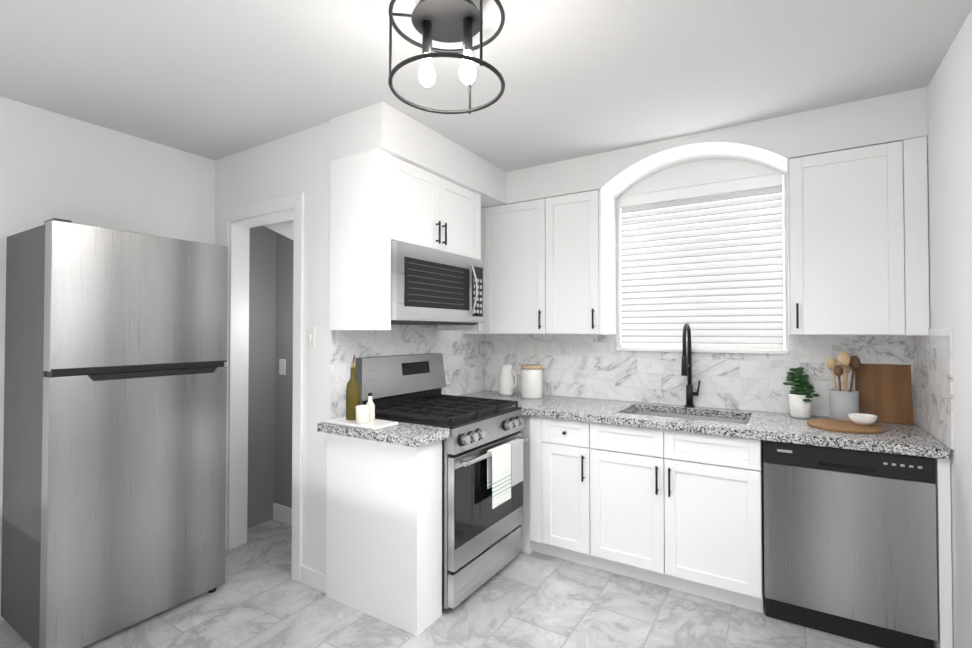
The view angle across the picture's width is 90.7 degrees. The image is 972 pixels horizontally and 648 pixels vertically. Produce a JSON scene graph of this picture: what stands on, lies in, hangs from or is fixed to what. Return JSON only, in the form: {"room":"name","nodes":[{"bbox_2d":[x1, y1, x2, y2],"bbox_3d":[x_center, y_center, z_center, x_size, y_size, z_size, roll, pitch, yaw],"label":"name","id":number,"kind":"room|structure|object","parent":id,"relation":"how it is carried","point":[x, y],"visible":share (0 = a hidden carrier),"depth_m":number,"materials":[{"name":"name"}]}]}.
{"room":"kitchen","nodes":[
{"label":"kitchen","id":0,"kind":"room"},
{"bbox_2d":[0,96,214,600],"bbox_3d":[-2.774,0.154,1.757,0.120,2.535,3.450,-1,-1,32],"label":"wall","id":1,"kind":"structure","parent":0,"point":[60,166],"depth_m":2.62,"materials":[{"name":"white paint"}]},
{"bbox_2d":[0,601,4,620],"bbox_3d":[-2.711,1.373,1.698,0.030,0.095,3.450,-1,-1,32],"label":"baseboard","id":2,"kind":"structure","parent":1,"relation":"attached to","point":[1,618],"depth_m":2.31,"materials":[{"name":"white wood"}]},
{"bbox_2d":[247,220,293,528],"bbox_3d":[-1.239,0.177,3.238,1.150,2.535,0.450,-1,-1,32],"label":"wall","id":3,"kind":"structure","parent":0,"point":[270,388],"depth_m":3.52,"materials":[{"name":"grey paint"}]},
{"bbox_2d":[279,359,285,374],"bbox_3d":[-1.501,0.317,3.543,0.070,0.115,0.006,-1,-1,32],"label":"electrical outlet plate","id":4,"kind":"object","parent":3,"relation":"attached to","point":[282,366],"visible":1,"depth_m":3.54,"materials":[{"name":"white plastic"}]},
{"bbox_2d":[273,503,291,525],"bbox_3d":[-1.141,1.385,3.296,1.034,0.120,0.014,-1,-1,32],"label":"baseboard","id":5,"kind":"structure","parent":3,"relation":"attached to","point":[282,513],"depth_m":3.50,"materials":[{"name":"white"}]},
{"bbox_2d":[214,121,330,573],"bbox_3d":[-1.340,0.173,2.965,1.270,2.535,0.120,-1,-1,32],"label":"wall","id":6,"kind":"structure","parent":0,"point":[293,164],"depth_m":2.67,"materials":[{"name":"white paint"}]},
{"bbox_2d":[221,193,303,582],"bbox_3d":[-1.343,0.352,2.957,0.820,2.175,0.141,-1,-1,32],"label":"door frame","id":7,"kind":"structure","parent":6,"relation":"attached to","point":[237,403],"depth_m":3.08,"materials":[{"name":"white wood"}]},
{"bbox_2d":[306,327,314,348],"bbox_3d":[-0.974,0.075,2.660,0.075,0.120,0.010,-1,-1,32],"label":"switch plate","id":8,"kind":"object","parent":6,"relation":"attached to","point":[310,337],"visible":1,"depth_m":2.66,"materials":[{"name":"white plastic"}]},
{"bbox_2d":[0,519,881,647],"bbox_3d":[-0.709,1.446,1.446,4.190,0.060,5.450,-1,-1,32],"label":"floor","id":9,"kind":"structure","parent":0,"point":[260,598],"depth_m":2.33,"materials":[{"name":"tile"}]},
{"bbox_2d":[1,218,227,647],"bbox_3d":[-1.864,0.497,2.459,0.612,1.870,0.745,-1,-1,32],"label":"fridge","id":10,"kind":"object","parent":9,"relation":"on","point":[114,457],"visible":1,"depth_m":2.20,"materials":[{"name":"grey metal"}]},
{"bbox_2d":[326,433,441,635],"bbox_3d":[-0.528,0.995,2.447,0.622,0.875,0.190,-1,-1,32],"label":"base cabinet","id":11,"kind":"object","parent":9,"relation":"on","point":[383,532],"visible":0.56,"depth_m":2.32,"materials":[{"name":"white wood"}]},
{"bbox_2d":[317,419,449,447],"bbox_3d":[-0.525,0.532,2.415,0.663,0.043,0.253,-1,-1,32],"label":"countertop","id":12,"kind":"structure","parent":11,"relation":"on","point":[404,434],"depth_m":2.30,"materials":[{"name":"stone"}]},
{"bbox_2d":[325,416,397,429],"bbox_3d":[-0.639,0.504,2.462,0.355,0.014,0.170,-1,-1,32],"label":"marble tray","id":13,"kind":"object","parent":12,"relation":"on","point":[375,424],"visible":0.67,"depth_m":2.41,"materials":[{"name":"white stone"}]},
{"bbox_2d":[346,355,359,419],"bbox_3d":[-0.696,0.329,2.512,0.072,0.336,0.072,-1,-1,32],"label":"oil bottle","id":14,"kind":"object","parent":13,"relation":"on","point":[352,395],"visible":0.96,"depth_m":2.48,"materials":[{"name":"green glass"}]},
{"bbox_2d":[356,405,369,423],"bbox_3d":[-0.618,0.453,2.408,0.070,0.085,0.069,-1,-1,32],"label":"candle jar","id":15,"kind":"object","parent":13,"relation":"on","point":[362,414],"visible":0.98,"depth_m":2.38,"materials":[{"name":"white glass"}]},
{"bbox_2d":[366,393,374,420],"bbox_3d":[-0.599,0.427,2.485,0.048,0.140,0.048,-1,-1,32],"label":"bottle","id":16,"kind":"object","parent":13,"relation":"on","point":[372,409],"visible":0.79,"depth_m":2.47,"materials":[{"name":"white glass"}]},
{"bbox_2d":[356,353,528,608],"bbox_3d":[-0.227,0.815,2.810,0.746,1.245,0.727,-1,-1,32],"label":"stove","id":17,"kind":"object","parent":9,"relation":"on","point":[482,482],"visible":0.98,"depth_m":2.62,"materials":[{"name":"metal"}]},
{"bbox_2d":[519,415,526,552],"bbox_3d":[0.134,1.010,3.438,0.688,0.876,0.568,-1,-1,32],"label":"base cabinet","id":18,"kind":"object","parent":9,"relation":"on","point":[524,525],"depth_m":3.03,"materials":[{"name":"white wood"}]},
{"bbox_2d":[459,390,949,459],"bbox_3d":[0.934,0.629,2.902,2.618,0.220,0.642,-1,-1,32],"label":"countertop","id":19,"kind":"structure","parent":18,"relation":"on","point":[911,440],"depth_m":2.53,"materials":[{"name":"stone"}]},
{"bbox_2d":[498,364,516,395],"bbox_3d":[0.169,0.416,3.574,0.161,0.225,0.124,-1,-1,32],"label":"pitcher","id":20,"kind":"object","parent":19,"relation":"on","point":[507,382],"visible":1,"depth_m":3.54,"materials":[{"name":"white ceramic"}]},
{"bbox_2d":[521,364,542,398],"bbox_3d":[0.329,0.411,3.450,0.156,0.232,0.156,-1,-1,32],"label":"canister","id":21,"kind":"object","parent":19,"relation":"on","point":[531,381],"visible":1,"depth_m":3.38,"materials":[{"name":"white ceramic"}]},
{"bbox_2d":[681,323,700,407],"bbox_3d":[1.251,0.256,2.940,0.096,0.526,0.219,-1,-1,32],"label":"faucet","id":22,"kind":"object","parent":19,"relation":"on","point":[686,366],"visible":0.96,"depth_m":2.99,"materials":[{"name":"black metal"}]},
{"bbox_2d":[783,367,819,418],"bbox_3d":[1.733,0.376,2.642,0.171,0.276,0.145,-1,-1,32],"label":"potted plant","id":23,"kind":"object","parent":19,"relation":"on","point":[800,398],"visible":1,"depth_m":2.62,"materials":[{"name":"green plant"}]},
{"bbox_2d":[826,351,860,420],"bbox_3d":[1.873,0.327,2.514,0.146,0.370,0.134,-1,-1,32],"label":"utensil crock","id":24,"kind":"object","parent":19,"relation":"on","point":[843,402],"visible":0.83,"depth_m":2.49,"materials":[{"name":"grey ceramic"}]},
{"bbox_2d":[807,419,883,433],"bbox_3d":[1.764,0.502,2.367,0.300,0.016,0.300,-1,-1,32],"label":"round board","id":25,"kind":"object","parent":19,"relation":"on","point":[838,425],"visible":0.88,"depth_m":2.31,"materials":[{"name":"brown wood"}]},
{"bbox_2d":[848,413,877,425],"bbox_3d":[1.841,0.469,2.349,0.116,0.048,0.116,-1,-1,32],"label":"bowl","id":26,"kind":"object","parent":25,"relation":"on","point":[861,419],"visible":1,"depth_m":2.32,"materials":[{"name":"white ceramic"}]},
{"bbox_2d":[855,364,913,424],"bbox_3d":[2.082,0.362,2.518,0.230,0.300,0.074,-1,-1,32],"label":"cutting board","id":27,"kind":"object","parent":19,"relation":"on","point":[885,393],"visible":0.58,"depth_m":2.50,"materials":[{"name":"brown wood"}]},
{"bbox_2d":[527,416,630,570],"bbox_3d":[0.621,1.005,3.110,0.445,0.876,0.608,-1,-1,32],"label":"base cabinet","id":28,"kind":"object","parent":9,"relation":"on","point":[579,472],"depth_m":2.81,"materials":[{"name":"white wood"}]},
{"bbox_2d":[763,440,937,647],"bbox_3d":[1.750,0.997,2.389,0.614,0.868,0.614,-1,-1,32],"label":"dishwasher","id":29,"kind":"object","parent":9,"relation":"on","point":[850,547],"visible":0.96,"depth_m":2.12,"materials":[{"name":"grey metal"}]},
{"bbox_2d":[0,0,971,171],"bbox_3d":[-0.709,-1.148,1.487,4.190,0.060,5.450,-1,-1,32],"label":"ceiling","id":30,"kind":"structure","parent":0,"point":[214,79],"depth_m":2.06,"materials":[{"name":"white paint"}]},
{"bbox_2d":[330,101,506,207],"bbox_3d":[-0.262,-0.978,3.144,0.385,0.228,1.562,-1,-1,32],"label":"soffit bulkhead","id":31,"kind":"object","parent":30,"relation":"attached to","point":[389,129],"visible":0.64,"depth_m":2.59,"materials":[{"name":"white paint"}]},
{"bbox_2d":[388,0,504,113],"bbox_3d":[-0.128,-0.944,1.586,0.382,0.344,0.382,-1,-1,32],"label":"ceiling light","id":32,"kind":"object","parent":30,"relation":"hanging from","point":[449,21],"visible":1,"depth_m":1.57,"materials":[{"name":"black metal"}]},
{"bbox_2d":[507,87,927,203],"bbox_3d":[1.187,-0.981,2.971,2.255,0.228,0.318,-1,-1,32],"label":"ceiling soffit","id":33,"kind":"structure","parent":30,"relation":"attached to","point":[775,143],"depth_m":2.67,"materials":[{"name":"white paint"}]},
{"bbox_2d":[487,159,916,424],"bbox_3d":[1.182,0.178,3.308,2.880,2.535,0.280,-1,-1,32],"label":"wall","id":34,"kind":"structure","parent":0,"point":[696,173],"depth_m":3.05,"materials":[{"name":"white paint"}]},
{"bbox_2d":[464,189,615,333],"bbox_3d":[0.356,-0.392,3.457,1.068,0.930,0.341,-1,-1,32],"label":"upper cabinet","id":35,"kind":"object","parent":34,"relation":"attached to","point":[549,265],"visible":0.98,"depth_m":3.25,"materials":[{"name":"white wood"}]},
{"bbox_2d":[485,330,914,422],"bbox_3d":[1.106,0.281,3.185,2.622,0.484,0.008,-1,-1,32],"label":"backsplash","id":36,"kind":"structure","parent":34,"relation":"attached to","point":[596,366],"depth_m":3.08,"materials":[{"name":"stone"}]},
{"bbox_2d":[526,342,533,356],"bbox_3d":[0.335,0.194,3.661,0.070,0.115,0.005,-1,-1,32],"label":"outlet","id":37,"kind":"object","parent":36,"relation":"attached to","point":[529,349],"visible":1,"depth_m":3.66,"materials":[{"name":"white plastic"}]},
{"bbox_2d":[616,347,788,353],"bbox_3d":[1.340,0.167,3.065,1.005,0.022,0.104,-1,-1,32],"label":"window sill","id":38,"kind":"structure","parent":34,"relation":"attached to","point":[752,351],"depth_m":2.98,"materials":[{"name":"white wood"}]},
{"bbox_2d":[622,193,784,349],"bbox_3d":[1.366,-0.363,3.115,0.963,1.038,0.004,-1,-1,32],"label":"window","id":39,"kind":"structure","parent":34,"relation":"in","point":[716,235],"depth_m":3.03,"materials":[{"name":"white"}]},
{"bbox_2d":[620,173,783,349],"bbox_3d":[1.344,-0.363,3.080,0.961,1.036,0.050,-1,-1,32],"label":"window blinds","id":40,"kind":"object","parent":39,"relation":"attached to","point":[733,308],"visible":0.94,"depth_m":3.05,"materials":[{"name":"white plastic"}]},
{"bbox_2d":[787,136,929,335],"bbox_3d":[1.894,-0.407,2.494,0.552,0.930,0.341,-1,-1,32],"label":"upper cabinet","id":41,"kind":"object","parent":34,"relation":"attached to","point":[858,256],"visible":0.98,"depth_m":2.37,"materials":[{"name":"white wood"}]},
{"bbox_2d":[914,10,971,647],"bbox_3d":[0.948,0.131,0.341,0.128,2.535,5.000,-1,-1,32],"label":"wall","id":42,"kind":"structure","parent":0,"point":[949,144],"depth_m":1.92,"materials":[{"name":"white paint"}]},
{"bbox_3d":[-0.367,0.180,3.435,0.120,2.535,1.710,-1,-1,32],"label":"wall","id":43,"kind":"structure","parent":0,"visible":0},
{"bbox_2d":[330,148,482,330],"bbox_3d":[-0.398,-0.414,2.852,0.436,0.905,0.948,-1,-1,32],"label":"upper cabinet","id":44,"kind":"object","parent":43,"relation":"attached to","point":[405,243],"visible":1,"depth_m":2.54,"materials":[{"name":"white wood"}]},
{"bbox_2d":[330,325,484,418],"bbox_3d":[-0.421,0.259,3.226,0.008,0.529,1.542,-1,-1,32],"label":"backsplash","id":45,"kind":"structure","parent":43,"relation":"attached to","point":[463,354],"depth_m":3.13,"materials":[{"name":"stone"}]}
]}

